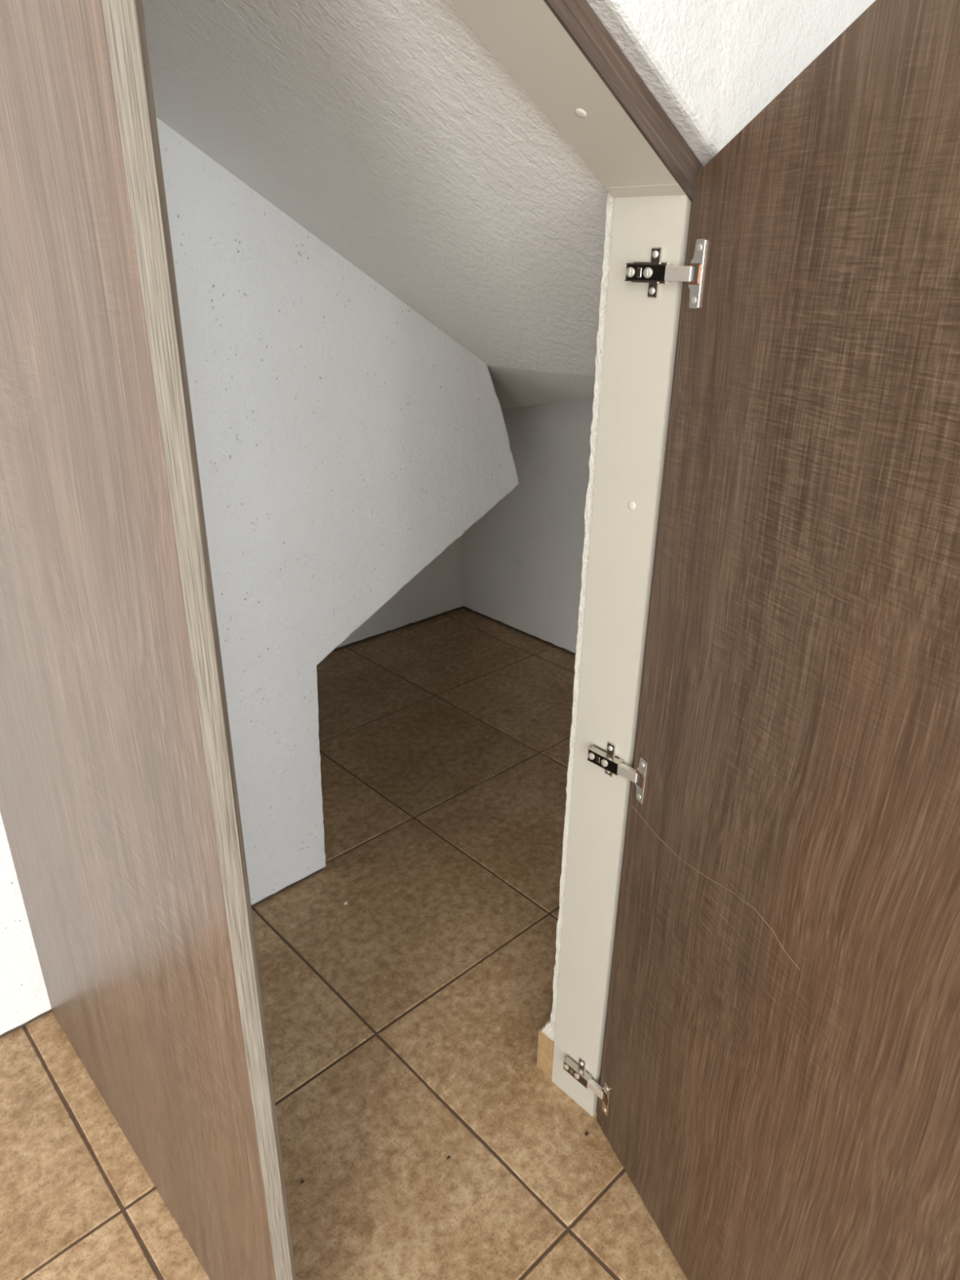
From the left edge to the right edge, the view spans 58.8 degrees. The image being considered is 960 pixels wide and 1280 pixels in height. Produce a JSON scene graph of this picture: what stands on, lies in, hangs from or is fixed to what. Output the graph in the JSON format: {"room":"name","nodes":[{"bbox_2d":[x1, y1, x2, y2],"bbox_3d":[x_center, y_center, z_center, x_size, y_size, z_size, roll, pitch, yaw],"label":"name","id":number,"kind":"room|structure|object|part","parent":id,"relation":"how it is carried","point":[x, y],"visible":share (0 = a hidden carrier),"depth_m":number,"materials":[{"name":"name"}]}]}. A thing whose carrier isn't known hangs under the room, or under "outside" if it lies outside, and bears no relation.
{"room":"under-stairs closet","nodes":[
{"label":"under-stairs closet","id":0,"kind":"room"},
{"bbox_2d":[0,117,519,1038],"bbox_3d":[-1.667,-0.481,0.780,3.960,2.691,0.944,-20,32,-39],"label":"wall","id":1,"kind":"structure","parent":0,"point":[344,441],"depth_m":1.57,"materials":[{"name":"white paint"}]},
{"bbox_2d":[0,608,687,1279],"bbox_3d":[-0.050,1.066,0.755,5.450,0.060,4.998,-20,32,-39],"label":"floor","id":2,"kind":"structure","parent":0,"point":[404,1018],"depth_m":1.47,"materials":[{"name":"brown tile"}]},
{"bbox_2d":[0,0,296,1279],"bbox_3d":[-0.470,0.043,0.935,0.024,1.640,0.810,-20,32,-39],"label":"door","id":3,"kind":"structure","parent":2,"relation":"on","point":[120,811],"depth_m":0.71,"materials":[{"name":"brown wood"}]},
{"bbox_2d":[142,0,608,376],"bbox_3d":[-0.770,-0.897,0.269,2.852,1.804,0.702,-20,32,-39],"label":"ceiling","id":4,"kind":"structure","parent":0,"point":[389,131],"depth_m":1.03,"materials":[{"name":"paint"}]},
{"bbox_2d":[331,532,464,652],"bbox_3d":[-0.523,-0.750,2.628,1.397,1.701,0.100,-20,32,-39],"label":"wall","id":5,"kind":"structure","parent":0,"point":[437,590],"depth_m":3.15,"materials":[{"name":"paint"}]},
{"bbox_2d":[463,397,593,655],"bbox_3d":[0.542,-0.657,2.463,0.100,1.701,1.632,-20,32,-39],"label":"wall","id":6,"kind":"structure","parent":0,"point":[522,559],"depth_m":2.90,"materials":[{"name":"paint"}]},
{"bbox_2d":[487,365,595,409],"bbox_3d":[0.217,-0.625,2.132,0.829,0.419,1.646,-20,32,-39],"label":"ceiling","id":7,"kind":"structure","parent":0,"point":[513,388],"depth_m":1.84,"materials":[{"name":"paint"}]},
{"bbox_2d":[541,191,614,1041],"bbox_3d":[0.587,-0.049,1.569,1.288,1.325,0.038,-20,32,-39],"label":"wall pier","id":8,"kind":"object","parent":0,"point":[548,1029],"visible":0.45,"depth_m":1.06,"materials":[{"name":"paint"}]},
{"bbox_2d":[586,0,875,166],"bbox_3d":[0.051,-0.426,0.722,4.535,2.691,0.114,-20,32,-39],"label":"wall","id":9,"kind":"structure","parent":0,"point":[712,66],"depth_m":0.77,"materials":[{"name":"paint"}]},
{"bbox_2d":[536,1024,554,1078],"bbox_3d":[0.114,0.688,1.424,0.016,0.086,0.036,-20,32,-39],"label":"baseboard","id":10,"kind":"structure","parent":9,"relation":"attached to","point":[545,1048],"depth_m":1.42,"materials":[{"name":"tile"}]},
{"bbox_2d":[448,0,703,1115],"bbox_3d":[-0.012,0.067,0.905,0.592,1.640,0.091,-20,32,-39],"label":"door frame","id":11,"kind":"structure","parent":9,"relation":"attached to","point":[642,333],"depth_m":0.94,"materials":[{"name":"beige laminate"}]},
{"bbox_2d":[562,0,959,1279],"bbox_3d":[0.286,0.132,0.807,0.053,1.603,0.636,-9,26,-20],"label":"door","id":12,"kind":"structure","parent":9,"relation":"in","point":[778,1091],"depth_m":0.77,"materials":[{"name":"brown wood"}]},
{"bbox_3d":[0.155,0.681,1.351,0.009,0.047,0.044,-20,32,-39],"label":"mounting plate","id":13,"kind":"part","parent":12,"relation":"part of","materials":[{"name":"silver metal"}]},
{"bbox_2d":[601,1088,608,1106],"bbox_3d":[0.191,0.701,1.307,0.001,0.019,0.017,-9,26,-20],"label":"cup","id":14,"kind":"object","parent":12,"relation":"on","point":[604,1091],"depth_m":1.30,"materials":[{"name":"silver metal"}]},
{"bbox_3d":[0.164,0.154,1.114,0.009,0.047,0.044,-20,32,-39],"label":"mounting plate","id":15,"kind":"part","parent":12,"relation":"part of","materials":[{"name":"silver metal"}]},
{"bbox_2d":[635,769,643,788],"bbox_3d":[0.200,0.175,1.070,0.001,0.019,0.017,-9,26,-20],"label":"cup","id":16,"kind":"object","parent":12,"relation":"on","point":[639,773],"depth_m":1.07,"materials":[{"name":"silver metal"}]},
{"bbox_3d":[0.173,-0.377,0.875,0.009,0.047,0.044,-20,32,-39],"label":"mounting plate","id":17,"kind":"part","parent":12,"relation":"part of","materials":[{"name":"silver metal"}]},
{"bbox_2d":[688,263,700,284],"bbox_3d":[0.209,-0.356,0.831,0.001,0.019,0.017,-9,26,-20],"label":"cup","id":18,"kind":"object","parent":12,"relation":"on","point":[694,269],"depth_m":0.83,"materials":[{"name":"silver metal"}]}
]}

